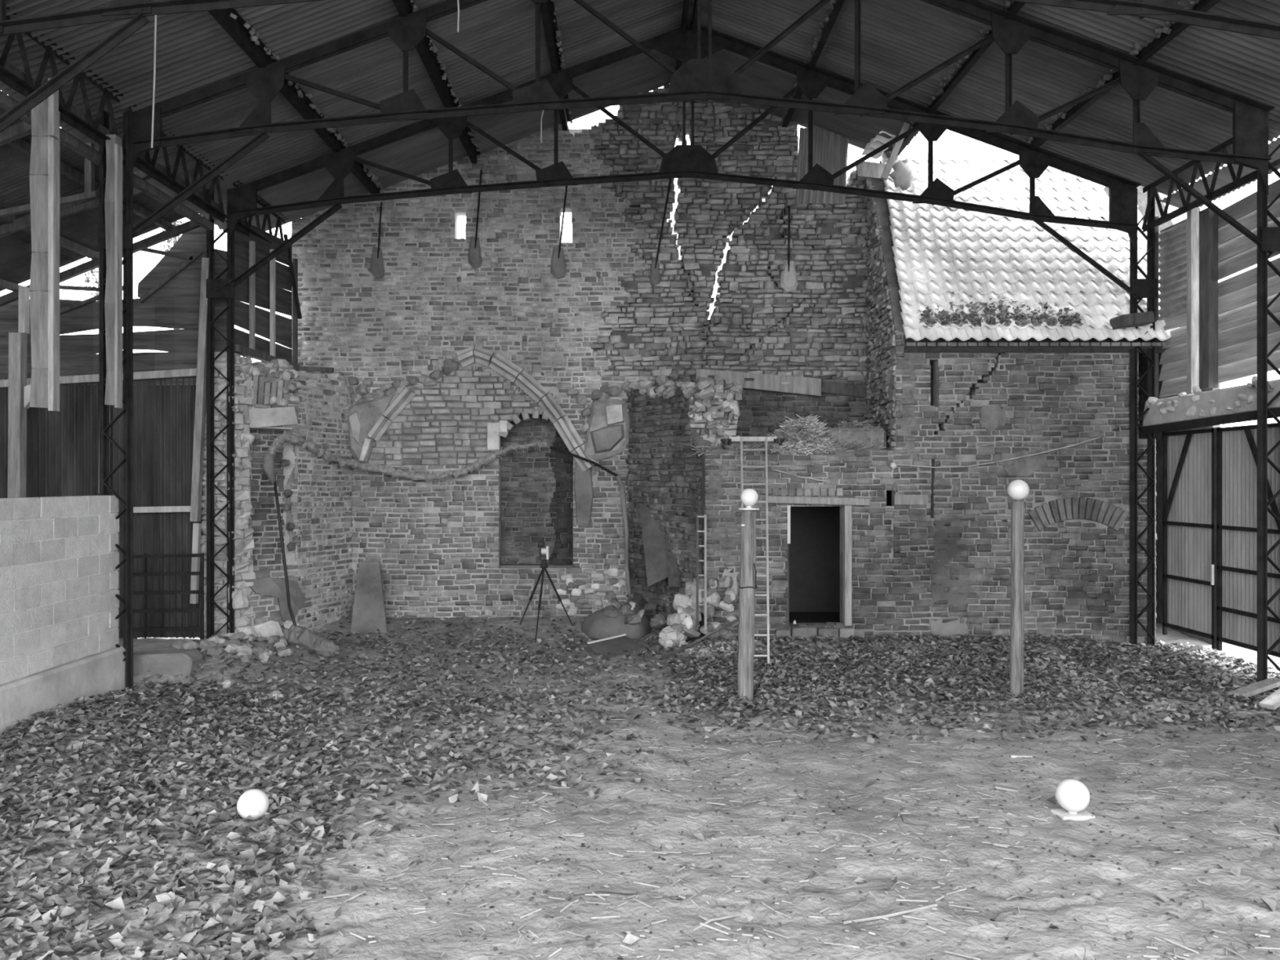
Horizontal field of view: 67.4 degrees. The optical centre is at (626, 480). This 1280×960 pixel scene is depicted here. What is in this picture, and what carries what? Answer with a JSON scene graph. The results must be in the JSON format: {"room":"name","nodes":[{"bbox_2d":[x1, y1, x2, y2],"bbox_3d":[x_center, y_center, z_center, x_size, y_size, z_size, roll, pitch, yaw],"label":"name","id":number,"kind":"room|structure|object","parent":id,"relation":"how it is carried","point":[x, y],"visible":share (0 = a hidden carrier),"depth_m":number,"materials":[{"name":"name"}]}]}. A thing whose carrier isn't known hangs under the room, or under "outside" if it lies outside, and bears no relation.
{"room":"open barn","nodes":[
{"label":"open barn","id":0,"kind":"room"},
{"bbox_2d":[0,495,119,684],"bbox_3d":[-5.620,0.989,7.200,0.205,1.643,6.500,0,0,0],"label":"wall","id":1,"kind":"structure","parent":0,"point":[60,555],"depth_m":9.30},
{"bbox_2d":[0,646,125,733],"bbox_3d":[-5.620,2.100,7.200,0.360,0.580,6.500,0,0,0],"label":"wall","id":2,"kind":"structure","parent":0,"point":[100,673],"depth_m":9.25,"materials":[{"name":"concrete"}]},
{"bbox_2d":[0,226,226,638],"bbox_3d":[-7.234,-0.695,13.335,3.372,6.023,0.280,0,0,0],"label":"wall","id":3,"kind":"structure","parent":0,"point":[170,385],"depth_m":13.35,"materials":[{"name":"metal"}]},
{"bbox_2d":[133,648,202,678],"bbox_3d":[-5.233,2.210,10.850,0.768,0.555,0.300,0,0,0],"label":"wall","id":4,"kind":"structure","parent":0,"point":[172,663],"depth_m":10.70,"materials":[{"name":"paint"}]},
{"bbox_2d":[200,351,240,639],"bbox_3d":[-5.683,0.326,13.421,0.436,4.212,0.355,0,0,11],"label":"wall","id":5,"kind":"structure","parent":0,"point":[220,540],"depth_m":13.30,"materials":[{"name":"brick"}]},
{"bbox_2d":[222,355,306,637],"bbox_3d":[-5.202,0.347,13.741,0.631,4.189,1.329,0,0,41],"label":"wall","id":6,"kind":"structure","parent":0,"point":[266,397],"depth_m":13.55,"materials":[{"name":"stone"}]},
{"bbox_2d":[262,453,275,483],"bbox_3d":[-5.071,-0.169,13.604,0.170,0.432,0.148,0,0,-23],"label":"wrap","id":7,"kind":"object","parent":6,"relation":"attached to","point":[268,458],"visible":1,"depth_m":13.55,"materials":[{"name":"fabric"}]},
{"bbox_2d":[273,480,297,625],"bbox_3d":[-4.744,1.047,13.425,0.640,2.061,0.106,0,0,42],"label":"hose","id":8,"kind":"object","parent":7,"relation":"hanging from","point":[290,609],"visible":0.9,"depth_m":13.52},
{"bbox_2d":[248,428,284,570],"bbox_3d":[-5.422,0.257,13.873,0.290,2.486,1.084,0,0,41],"label":"wall","id":9,"kind":"structure","parent":0,"point":[267,554],"depth_m":13.90,"materials":[{"name":"brick"}]},
{"bbox_2d":[234,219,333,372],"bbox_3d":[-5.095,-2.728,14.328,0.665,2.019,2.074,0,0,5],"label":"wall","id":10,"kind":"structure","parent":0,"point":[268,287],"depth_m":14.29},
{"bbox_2d":[283,234,302,319],"bbox_3d":[-5.253,-3.198,15.100,0.280,1.330,0.050,0,0,0],"label":"strut","id":11,"kind":"object","parent":10,"relation":"attached to","point":[285,236],"visible":1,"depth_m":15.08,"materials":[{"name":"metal"}]},
{"bbox_2d":[283,370,353,631],"bbox_3d":[-4.723,0.349,14.767,0.285,4.103,1.442,0,0,17],"label":"wall","id":12,"kind":"structure","parent":0,"point":[324,498],"depth_m":14.64,"materials":[{"name":"brick"}]},
{"bbox_2d":[290,84,869,618],"bbox_3d":[-0.886,-2.013,15.449,9.899,8.874,0.422,0,0,0],"label":"wall","id":13,"kind":"structure","parent":0,"point":[600,328],"depth_m":15.39,"materials":[{"name":"brick"}]},
{"bbox_2d":[370,201,384,279],"bbox_3d":[-3.989,-3.823,15.339,0.214,1.207,0.148,0,0,0],"label":"rod","id":14,"kind":"object","parent":13,"relation":"attached to","point":[377,268],"visible":1,"depth_m":15.31,"materials":[{"name":"metal"}]},
{"bbox_2d":[262,431,548,481],"bbox_3d":[-3.432,-0.339,14.947,4.228,0.745,1.288,0,0,-22],"label":"straw rope","id":15,"kind":"object","parent":13,"relation":"attached to","point":[312,446],"visible":0.99,"depth_m":15.15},
{"bbox_2d":[468,169,482,269],"bbox_3d":[-2.416,-4.157,15.339,0.237,1.556,0.148,0,0,0],"label":"rod","id":16,"kind":"object","parent":13,"relation":"attached to","point":[474,251],"visible":1,"depth_m":15.31,"materials":[{"name":"metal"}]},
{"bbox_2d":[347,345,629,526],"bbox_3d":[-2.224,-0.700,15.290,4.534,2.897,0.320,0,0,0],"label":"stone arch","id":17,"kind":"object","parent":13,"relation":"attached to","point":[607,432],"visible":0.97,"depth_m":15.27,"materials":[{"name":"stone"}]},
{"bbox_2d":[499,414,573,567],"bbox_3d":[-1.476,0.158,15.770,1.768,3.101,0.540,0,0,0],"label":"wall niche","id":18,"kind":"object","parent":13,"relation":"in","point":[537,485],"visible":0.44,"depth_m":15.77,"materials":[{"name":"brick"}]},
{"bbox_2d":[550,185,567,279],"bbox_3d":[-1.066,-4.040,15.354,0.318,1.643,0.128,0,0,10],"label":"rod","id":19,"kind":"object","parent":13,"relation":"attached to","point":[558,269],"visible":0.9,"depth_m":15.31,"materials":[{"name":"metal"}]},
{"bbox_2d":[695,368,867,397],"bbox_3d":[2.475,-1.554,15.307,2.751,0.470,0.225,0,0,0],"label":"beam","id":20,"kind":"structure","parent":13,"relation":"attached to","point":[806,386],"depth_m":15.22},
{"bbox_2d":[780,206,797,292],"bbox_3d":[2.599,-3.678,15.339,0.278,1.346,0.149,0,0,0],"label":"rod","id":21,"kind":"object","parent":13,"relation":"attached to","point":[788,282],"visible":1,"depth_m":15.31,"materials":[{"name":"metal"}]},
{"bbox_2d":[795,127,848,204],"bbox_3d":[3.115,-4.994,15.267,0.872,1.247,0.070,0,0,-3],"label":"loose sheet","id":22,"kind":"object","parent":13,"relation":"attached to","point":[830,149],"visible":0.77,"depth_m":15.26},
{"bbox_2d":[879,149,1184,352],"bbox_3d":[6.146,-3.518,14.267,4.687,3.517,2.464,0,0,0],"label":"roof","id":23,"kind":"structure","parent":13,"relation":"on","point":[939,251],"depth_m":13.91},
{"bbox_2d":[855,160,886,179],"bbox_3d":[3.797,-4.822,14.930,0.476,0.290,0.060,0,0,0],"label":"plank","id":24,"kind":"object","parent":23,"relation":"attached to","point":[869,170],"visible":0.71,"depth_m":14.90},
{"bbox_2d":[917,291,1083,327],"bbox_3d":[5.155,-2.370,13.351,2.260,0.552,0.423,0,0,0],"label":"plants","id":25,"kind":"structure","parent":23,"relation":"attached to","point":[1067,320],"depth_m":13.26,"materials":[{"name":"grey plant"}]},
{"bbox_2d":[1109,311,1155,329],"bbox_3d":[6.896,-2.174,13.100,0.452,0.208,0.360,0,0,0],"label":"block","id":26,"kind":"object","parent":23,"relation":"attached to","point":[1137,319],"visible":1,"depth_m":12.92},
{"bbox_2d":[0,616,1279,959],"bbox_3d":[0.375,2.214,3.092,28.750,0.380,26.185,0,0,0],"label":"floor","id":27,"kind":"structure","parent":0,"point":[1229,897],"depth_m":6.19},
{"bbox_2d":[7,285,31,497],"bbox_3d":[-8.114,-0.244,12.990,0.344,4.789,0.320,0,0,0],"label":"post","id":28,"kind":"object","parent":27,"relation":"on","point":[19,393],"visible":0.69,"depth_m":12.83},
{"bbox_2d":[97,109,134,691],"bbox_3d":[-5.530,-0.825,10.400,0.460,6.350,0.220,0,0,0],"label":"lattice column","id":29,"kind":"structure","parent":27,"relation":"on","point":[104,425],"depth_m":10.41,"materials":[{"name":"metal"}]},
{"bbox_2d":[0,7,125,150],"bbox_3d":[-5.471,-3.833,9.150,0.102,0.645,2.511,0,0,0],"label":"girder","id":30,"kind":"object","parent":29,"relation":"attached to","point":[24,88],"visible":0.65,"depth_m":9.35,"materials":[{"name":"metal"}]},
{"bbox_2d":[29,78,59,411],"bbox_3d":[-5.391,-2.164,8.908,0.261,3.047,0.195,0,0,0],"label":"post","id":31,"kind":"object","parent":30,"relation":"hanging from","point":[44,171],"visible":0.94,"depth_m":8.88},
{"bbox_2d":[104,134,122,408],"bbox_3d":[-5.416,-2.196,10.148,0.138,2.872,0.135,0,0,0],"label":"post","id":32,"kind":"object","parent":30,"relation":"hanging from","point":[113,184],"visible":1,"depth_m":10.08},
{"bbox_2d":[59,127,102,165],"bbox_3d":[-5.640,-3.480,9.906,0.251,0.100,1.115,0,0,0],"label":"wall plate","id":33,"kind":"object","parent":29,"relation":"attached to","point":[68,140],"depth_m":9.99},
{"bbox_2d":[133,173,173,204],"bbox_3d":[-5.640,-3.480,11.347,0.251,0.100,1.209,0,0,0],"label":"wall plate","id":34,"kind":"object","parent":29,"relation":"attached to","point":[139,183],"depth_m":11.46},
{"bbox_2d":[0,107,217,306],"bbox_3d":[-7.620,-2.920,6.950,4.078,1.613,12.700,0,0,0],"label":"cladding","id":35,"kind":"structure","parent":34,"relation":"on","point":[78,175],"depth_m":11.53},
{"bbox_2d":[172,203,214,230],"bbox_3d":[-5.640,-3.480,12.538,0.250,0.100,1.244,0,0,0],"label":"wall plate","id":36,"kind":"object","parent":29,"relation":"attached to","point":[181,209],"depth_m":12.62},
{"bbox_2d":[133,553,204,639],"bbox_3d":[-6.198,1.636,12.860,1.050,1.306,0.050,0,0,0],"label":"metal gate","id":37,"kind":"object","parent":27,"relation":"on","point":[144,556],"visible":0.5,"depth_m":12.84,"materials":[{"name":"metal"}]},
{"bbox_2d":[205,188,234,639],"bbox_3d":[-5.580,-0.825,13.200,0.480,6.350,0.220,0,0,0],"label":"lattice column","id":38,"kind":"structure","parent":27,"relation":"on","point":[215,288],"depth_m":13.22,"materials":[{"name":"metal"}]},
{"bbox_2d":[4,60,26,82],"bbox_3d":[-5.483,-3.720,8.629,0.111,0.100,0.448,0,0,0],"label":"wall plate","id":39,"kind":"object","parent":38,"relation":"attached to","point":[15,70],"depth_m":8.75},
{"bbox_2d":[70,105,88,123],"bbox_3d":[-5.483,-3.720,9.639,0.111,0.100,0.452,0,0,0],"label":"wall plate","id":40,"kind":"object","parent":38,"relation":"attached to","point":[73,109],"depth_m":9.75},
{"bbox_2d":[232,180,288,243],"bbox_3d":[-5.421,-3.833,14.300,0.102,0.645,2.011,0,0,0],"label":"girder","id":41,"kind":"object","parent":38,"relation":"attached to","point":[245,229],"visible":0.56,"depth_m":14.26,"materials":[{"name":"metal"}]},
{"bbox_2d":[170,631,305,662],"bbox_3d":[-4.768,2.123,12.207,1.578,0.365,2.008,0,0,0],"label":"rubble pile","id":42,"kind":"object","parent":27,"relation":"on","point":[214,649],"visible":0.73,"depth_m":11.79,"materials":[{"name":"stone"}]},
{"bbox_2d":[236,788,269,821],"bbox_3d":[-2.526,2.205,6.490,0.204,0.225,0.204,0,0,0],"label":"globe","id":43,"kind":"object","parent":27,"relation":"on","point":[252,801],"visible":0.87,"depth_m":6.42},
{"bbox_2d":[284,624,340,657],"bbox_3d":[-4.108,2.118,12.626,1.039,0.372,0.324,0,0,35],"label":"stone","id":44,"kind":"object","parent":27,"relation":"on","point":[295,635],"visible":0.89,"depth_m":12.54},
{"bbox_2d":[350,561,387,632],"bbox_3d":[-3.896,1.800,14.745,0.557,1.024,0.966,0,0,-6],"label":"leaning slab","id":45,"kind":"object","parent":27,"relation":"on","point":[369,615],"visible":0.84,"depth_m":14.66,"materials":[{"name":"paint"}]},
{"bbox_2d":[520,560,573,642],"bbox_3d":[-1.230,1.759,14.225,0.823,1.136,0.966,0,0,0],"label":"tripod","id":46,"kind":"object","parent":27,"relation":"on","point":[544,566],"visible":1,"depth_m":14.33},
{"bbox_2d":[538,545,549,559],"bbox_3d":[-1.230,1.086,14.300,0.142,0.210,0.130,0,0,0],"label":"scanner","id":47,"kind":"object","parent":46,"relation":"on","point":[541,551],"visible":1,"depth_m":14.24,"materials":[{"name":"white plastic"}]},
{"bbox_2d":[573,888,636,894],"bbox_3d":[-0.120,2.278,5.316,0.354,0.026,0.068,0,0,0],"label":"twig","id":48,"kind":"object","parent":27,"relation":"on","point":[613,891],"visible":1,"depth_m":5.31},
{"bbox_2d":[586,633,645,658],"bbox_3d":[-0.125,2.208,12.756,0.757,0.188,0.544,0,0,-42],"label":"panel","id":49,"kind":"object","parent":27,"relation":"on","point":[603,646],"visible":0.96,"depth_m":12.75,"materials":[{"name":"wood"}]},
{"bbox_2d":[581,601,652,639],"bbox_3d":[-0.150,2.092,14.400,1.088,0.517,1.000,0,0,0],"label":"mound","id":50,"kind":"object","parent":27,"relation":"on","point":[597,625],"visible":0.56,"depth_m":14.03,"materials":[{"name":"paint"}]},
{"bbox_2d":[0,614,1279,959],"bbox_3d":[1.131,2.181,9.438,13.242,0.395,11.790,0,0,0],"label":"leaf litter","id":51,"kind":"object","parent":27,"relation":"on","point":[86,939],"visible":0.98,"depth_m":8.56,"materials":[{"name":"plant"}]},
{"bbox_2d":[1158,644,1200,659],"bbox_3d":[7.036,2.186,12.200,0.844,0.130,0.030,0,0,-28],"label":"plank","id":52,"kind":"object","parent":51,"relation":"on","point":[1197,646],"visible":0.86,"depth_m":12.19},
{"bbox_2d":[0,652,1279,959],"bbox_3d":[0.997,2.222,7.825,12.056,0.346,8.631,0,0,0],"label":"straw","id":53,"kind":"object","parent":27,"relation":"on","point":[1147,798],"visible":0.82,"depth_m":6.13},
{"bbox_2d":[1,666,1279,959],"bbox_3d":[1.750,2.305,7.601,10.533,0.151,8.037,0,0,0],"label":"pebbles","id":54,"kind":"object","parent":27,"relation":"on","point":[903,921],"visible":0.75,"depth_m":6.31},
{"bbox_2d":[646,618,738,661],"bbox_3d":[0.822,2.114,12.638,1.762,0.481,0.127,0,0,-35],"label":"branch","id":55,"kind":"object","parent":27,"relation":"on","point":[717,629],"visible":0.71,"depth_m":12.79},
{"bbox_2d":[696,514,706,630],"bbox_3d":[1.019,1.254,13.100,0.155,1.561,0.250,0,0,0],"label":"ladder","id":56,"kind":"object","parent":27,"relation":"on","point":[704,590],"visible":1,"depth_m":13.08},
{"bbox_2d":[692,913,740,931],"bbox_3d":[0.465,2.278,4.963,0.315,0.030,0.019,0,0,-35],"label":"twig","id":57,"kind":"object","parent":27,"relation":"on","point":[739,914],"visible":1,"depth_m":4.96,"materials":[{"name":"wood"}]},
{"bbox_2d":[737,510,757,701],"bbox_3d":[1.272,1.329,10.121,0.215,2.036,0.214,0,0,0],"label":"wooden post","id":58,"kind":"object","parent":27,"relation":"on","point":[748,573],"visible":0.97,"depth_m":10.06,"materials":[{"name":"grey wood"}]},
{"bbox_2d":[738,488,759,510],"bbox_3d":[1.291,0.201,10.130,0.220,0.225,0.220,0,0,0],"label":"globe","id":59,"kind":"object","parent":58,"relation":"on","point":[748,497],"visible":1,"depth_m":10.06,"materials":[{"name":"glass"}]},
{"bbox_2d":[740,436,769,663],"bbox_3d":[1.675,0.862,12.435,0.368,2.901,1.517,0,0,5],"label":"ladder","id":60,"kind":"object","parent":27,"relation":"on","point":[766,501],"visible":0.59,"depth_m":12.48,"materials":[{"name":"metal"}]},
{"bbox_2d":[802,885,887,893],"bbox_3d":[1.227,2.308,5.416,0.485,0.066,0.056,0,0,-5],"label":"twig","id":61,"kind":"object","parent":27,"relation":"on","point":[883,887],"visible":1,"depth_m":5.41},
{"bbox_2d":[842,903,937,924],"bbox_3d":[1.398,2.295,5.072,0.564,0.036,0.027,0,0,-17],"label":"twig","id":62,"kind":"object","parent":27,"relation":"on","point":[915,909],"visible":1,"depth_m":5.06,"materials":[{"name":"wood"}]},
{"bbox_2d":[992,784,1018,792],"bbox_3d":[2.821,2.296,7.146,0.171,0.045,0.050,0,0,5],"label":"lath","id":63,"kind":"object","parent":27,"relation":"on","point":[998,787],"visible":1,"depth_m":7.13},
{"bbox_2d":[1009,501,1024,696],"bbox_3d":[4.207,1.286,10.350,0.153,2.115,0.151,0,0,0],"label":"wooden post","id":64,"kind":"object","parent":27,"relation":"on","point":[1017,525],"visible":0.98,"depth_m":10.29,"materials":[{"name":"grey wood"}]},
{"bbox_2d":[1007,480,1029,501],"bbox_3d":[4.223,0.117,10.350,0.222,0.240,0.222,0,0,0],"label":"globe","id":65,"kind":"object","parent":64,"relation":"on","point":[1017,490],"visible":1,"depth_m":10.28,"materials":[{"name":"glass"}]},
{"bbox_2d":[1050,778,1094,820],"bbox_3d":[3.066,2.187,6.600,0.246,0.257,0.218,0,0,0],"label":"globe","id":66,"kind":"object","parent":27,"relation":"on","point":[1073,795],"visible":1,"depth_m":6.53,"materials":[{"name":"white plastic"}]},
{"bbox_2d":[1129,188,1161,647],"bbox_3d":[7.120,-0.825,13.200,0.440,6.350,0.220,0,0,0],"label":"lattice column","id":67,"kind":"structure","parent":27,"relation":"on","point":[1148,288],"depth_m":13.20,"materials":[{"name":"metal"}]},
{"bbox_2d":[225,22,1141,300],"bbox_3d":[0.791,-4.363,13.200,12.610,3.777,0.220,0,0,0],"label":"roof truss","id":68,"kind":"object","parent":67,"relation":"on","point":[683,161],"visible":0.92,"depth_m":13.18,"materials":[{"name":"metal"}]},
{"bbox_2d":[1161,427,1216,648],"bbox_3d":[7.331,0.725,12.494,0.102,2.750,1.152,0,0,0],"label":"metal door","id":69,"kind":"structure","parent":67,"relation":"attached to","point":[1188,519],"depth_m":12.50,"materials":[{"name":"metal"}]},
{"bbox_2d":[1228,677,1279,698],"bbox_3d":[6.723,2.224,10.250,0.711,0.136,0.140,0,0,-25],"label":"plank","id":70,"kind":"object","parent":27,"relation":"on","point":[1269,683],"visible":1,"depth_m":10.21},
{"bbox_2d":[1257,113,1279,692],"bbox_3d":[7.110,-0.825,10.500,0.460,6.350,0.220,0,0,0],"label":"lattice column","id":71,"kind":"structure","parent":27,"relation":"on","point":[1269,237],"depth_m":10.50,"materials":[{"name":"metal"}]},
{"bbox_2d":[129,0,1275,253],"bbox_3d":[0.791,-4.363,10.500,12.610,3.777,0.220,0,0,0],"label":"roof truss","id":72,"kind":"object","parent":71,"relation":"on","point":[709,78],"visible":0.97,"depth_m":10.48,"materials":[{"name":"metal"}]},
{"bbox_2d":[540,0,572,130],"bbox_3d":[-0.924,-5.685,7.775,0.203,0.199,15.150,0,0,0],"label":"purlin","id":73,"kind":"object","parent":72,"relation":"on","point":[553,37],"visible":0.63,"depth_m":12.43,"materials":[{"name":"metal"}]},
{"bbox_2d":[1022,0,1221,151],"bbox_3d":[5.570,-4.629,6.775,0.210,0.210,13.150,0,0,0],"label":"purlin","id":74,"kind":"object","parent":72,"relation":"on","point":[1175,29],"visible":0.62,"depth_m":10.43,"materials":[{"name":"metal"}]},
{"bbox_2d":[1141,119,1271,232],"bbox_3d":[7.079,-3.683,11.850,0.102,0.605,2.511,0,0,0],"label":"girder","id":75,"kind":"object","parent":71,"relation":"attached to","point":[1211,194],"visible":0.72,"depth_m":11.96,"materials":[{"name":"metal"}]},
{"bbox_2d":[1138,376,1279,434],"bbox_3d":[7.271,-0.906,11.360,0.378,0.552,3.921,0,0,0],"label":"beam","id":76,"kind":"structure","parent":71,"relation":"attached to","point":[1236,404],"depth_m":11.82,"materials":[{"name":"concrete"}]},
{"bbox_2d":[1216,422,1279,657],"bbox_3d":[7.330,0.725,10.884,0.101,2.750,1.972,0,0,0],"label":"metal door","id":77,"kind":"structure","parent":71,"relation":"attached to","point":[1236,446],"depth_m":11.52,"materials":[{"name":"metal"}]},
{"bbox_2d":[1259,688,1279,710],"bbox_3d":[6.620,2.180,9.700,0.499,0.215,0.140,0,0,-24],"label":"plank","id":78,"kind":"object","parent":27,"relation":"on","point":[1272,701],"visible":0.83,"depth_m":9.63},
{"bbox_2d":[0,0,1279,233],"bbox_3d":[0.675,-5.145,7.815,13.819,2.649,15.230,0,0,0],"label":"ceiling","id":79,"kind":"structure","parent":0,"point":[902,40],"depth_m":11.87,"materials":[{"name":"metal"}]},
{"bbox_2d":[0,90,18,111],"bbox_3d":[-5.639,-3.480,8.690,0.250,0.100,0.449,0,0,0],"label":"wall plate","id":80,"kind":"object","parent":79,"relation":"attached to","point":[6,102],"depth_m":8.80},
{"bbox_2d":[128,104,229,222],"bbox_3d":[-5.471,-3.833,11.850,0.102,0.645,2.511,0,0,0],"label":"girder","id":81,"kind":"object","parent":79,"relation":"attached to","point":[148,167],"visible":0.72,"depth_m":11.91,"materials":[{"name":"metal"}]},
{"bbox_2d":[207,8,384,194],"bbox_3d":[-3.920,-4.610,7.775,0.210,0.208,15.150,0,0,0],"label":"purlin","id":82,"kind":"object","parent":79,"relation":"attached to","point":[240,30],"visible":0.75,"depth_m":11.25,"materials":[{"name":"metal"}]},
{"bbox_2d":[392,0,482,163],"bbox_3d":[-2.371,-5.168,7.778,0.207,0.209,15.155,0,0,0],"label":"purlin","id":83,"kind":"object","parent":79,"relation":"attached to","point":[426,50],"visible":0.66,"depth_m":12.18,"materials":[{"name":"metal"}]},
{"bbox_2d":[0,0,1279,133],"bbox_3d":[0.791,-4.363,7.850,12.610,3.777,0.220,0,0,0],"label":"roof truss","id":84,"kind":"object","parent":79,"relation":"attached to","point":[137,10],"visible":1,"depth_m":7.84,"materials":[{"name":"metal"}]},
{"bbox_2d":[151,14,156,148],"bbox_3d":[-3.869,-3.291,7.864,0.060,1.138,0.023,0,0,25],"label":"string","id":85,"kind":"object","parent":84,"relation":"hanging from","point":[155,28],"visible":1,"depth_m":7.86,"materials":[{"name":"fabric"}]},
{"bbox_2d":[675,0,697,71],"bbox_3d":[0.850,-6.220,7.790,0.190,0.180,15.180,0,0,0],"label":"ridge purlin","id":86,"kind":"object","parent":84,"relation":"on","point":[686,5],"visible":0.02,"depth_m":12.84,"materials":[{"name":"metal"}]},
{"bbox_2d":[781,0,844,127],"bbox_3d":[2.520,-5.728,7.775,0.209,0.212,15.150,0,0,0],"label":"purlin","id":87,"kind":"object","parent":84,"relation":"on","point":[823,36],"visible":0.6,"depth_m":12.39,"materials":[{"name":"metal"}]},
{"bbox_2d":[885,0,1026,156],"bbox_3d":[4.171,-5.136,7.775,0.207,0.217,15.150,0,0,0],"label":"purlin","id":88,"kind":"object","parent":84,"relation":"on","point":[941,95],"visible":0.58,"depth_m":12.01,"materials":[{"name":"metal"}]},
{"bbox_2d":[861,122,910,180],"bbox_3d":[4.046,-5.065,14.545,0.798,1.375,1.149,0,0,0],"label":"tiles","id":89,"kind":"structure","parent":79,"relation":"attached to","point":[875,143],"depth_m":14.03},
{"bbox_2d":[888,158,916,191],"bbox_3d":[4.029,-4.453,14.000,0.411,0.456,0.240,0,0,0],"label":"plastic sack","id":90,"kind":"object","parent":89,"relation":"on","point":[903,175],"visible":1,"depth_m":13.92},
{"bbox_2d":[649,178,671,288],"bbox_3d":[0.543,-3.929,15.345,0.361,1.740,0.112,0,0,8],"label":"rod","id":91,"kind":"object","parent":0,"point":[655,277],"visible":0.93,"depth_m":15.31,"materials":[{"name":"metal"}]},
{"bbox_2d":[603,378,742,648],"bbox_3d":[0.557,0.425,14.120,1.396,3.986,2.692,0,0,-41],"label":"wall","id":92,"kind":"structure","parent":0,"point":[664,473],"depth_m":14.09,"materials":[{"name":"brick"}]},
{"bbox_2d":[549,445,631,593],"bbox_3d":[-0.575,0.625,15.066,1.289,2.324,0.180,0,0,2],"label":"pipe","id":93,"kind":"object","parent":92,"relation":"attached to","point":[622,489],"visible":1,"depth_m":15.00,"materials":[{"name":"metal"}]},
{"bbox_2d":[640,502,667,586],"bbox_3d":[0.413,0.912,14.445,0.394,1.302,1.053,0,0,-15],"label":"leaning board","id":94,"kind":"object","parent":92,"relation":"attached to","point":[654,540],"visible":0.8,"depth_m":14.35,"materials":[{"name":"wood"}]},
{"bbox_2d":[665,531,681,586],"bbox_3d":[0.682,1.046,14.185,0.184,0.976,0.834,0,0,-2],"label":"plank","id":95,"kind":"object","parent":92,"relation":"attached to","point":[673,575],"visible":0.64,"depth_m":13.98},
{"bbox_2d":[688,375,742,445],"bbox_3d":[1.278,-1.003,14.222,0.763,1.014,0.955,0,0,0],"label":"wall","id":96,"kind":"structure","parent":0,"point":[724,413],"depth_m":13.83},
{"bbox_2d":[701,458,892,641],"bbox_3d":[2.453,1.005,14.415,2.795,2.790,1.930,0,0,0],"label":"wall","id":97,"kind":"structure","parent":0,"point":[815,531],"depth_m":15.28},
{"bbox_2d":[767,413,837,447],"bbox_3d":[2.538,-0.630,13.749,1.150,0.612,0.929,0,0,-10],"label":"heap","id":98,"kind":"object","parent":97,"relation":"on","point":[803,428],"visible":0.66,"depth_m":13.55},
{"bbox_2d":[825,426,886,449],"bbox_3d":[3.250,-0.570,13.720,0.857,0.345,0.382,0,0,0],"label":"hay bale","id":99,"kind":"object","parent":97,"relation":"on","point":[876,436],"visible":0.55,"depth_m":13.54,"materials":[{"name":"plant"}]},
{"bbox_2d":[834,417,888,450],"bbox_3d":[3.356,-0.615,14.136,1.248,0.593,1.101,0,0,0],"label":"heap","id":100,"kind":"object","parent":97,"relation":"on","point":[852,424],"visible":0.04,"depth_m":14.03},
{"bbox_2d":[864,177,915,457],"bbox_3d":[3.895,-2.648,14.346,0.330,4.765,2.130,0,0,4],"label":"wall","id":101,"kind":"structure","parent":0,"point":[884,318],"depth_m":14.34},
{"bbox_2d":[703,331,1157,646],"bbox_3d":[4.209,0.186,13.378,6.256,4.482,0.365,0,0,0],"label":"wall","id":102,"kind":"structure","parent":0,"point":[936,561],"depth_m":13.29,"materials":[{"name":"brick"}]},
{"bbox_2d":[689,437,887,456],"bbox_3d":[2.286,-0.460,13.553,2.768,0.287,0.816,0,0,-1],"label":"wall ledge","id":103,"kind":"object","parent":102,"relation":"on","point":[822,446],"visible":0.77,"depth_m":13.34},
{"bbox_2d":[728,436,776,442],"bbox_3d":[1.762,-0.572,13.500,0.660,0.070,0.200,0,0,0],"label":"plank","id":104,"kind":"object","parent":103,"relation":"on","point":[734,439],"visible":0.78,"depth_m":13.40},
{"bbox_2d":[769,436,1100,482],"bbox_3d":[4.253,-0.280,13.240,4.556,0.633,0.090,0,0,0],"label":"cable","id":105,"kind":"object","parent":102,"relation":"attached to","point":[893,465],"visible":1,"depth_m":13.23,"materials":[{"name":"white plastic"}]},
{"bbox_2d":[929,352,1219,644],"bbox_3d":[6.115,-1.300,15.725,4.270,7.400,4.750,0,0,0],"label":"wall","id":106,"kind":"structure","parent":0,"point":[1142,358],"depth_m":14.71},
{"bbox_2d":[1155,137,1279,397],"bbox_3d":[7.529,-2.502,11.440,0.558,2.763,3.880,0,0,0],"label":"wall","id":107,"kind":"structure","parent":0,"point":[1216,344],"depth_m":11.96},
{"label":"outside","id":108,"kind":"structure","parent":0,"visible":0},
{"bbox_3d":[0.000,2.460,0.000,300.000,0.100,300.000,0,0,0],"label":"ground","id":109,"kind":"structure","parent":108,"visible":0},
{"bbox_2d":[82,257,98,301],"bbox_3d":[-14.270,-2.515,25.995,0.823,9.839,0.795,0,0,44],"label":"tree","id":110,"kind":"object","parent":109,"relation":"on","point":[87,279],"visible":0.13,"depth_m":25.85,"materials":[{"name":"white plant"}]},
{"bbox_2d":[161,218,183,255],"bbox_3d":[-14.134,-3.373,30.020,0.781,11.552,0.778,0,0,0],"label":"tree","id":111,"kind":"object","parent":109,"relation":"on","point":[174,241],"visible":0.1,"depth_m":29.89,"materials":[{"name":"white plant"}]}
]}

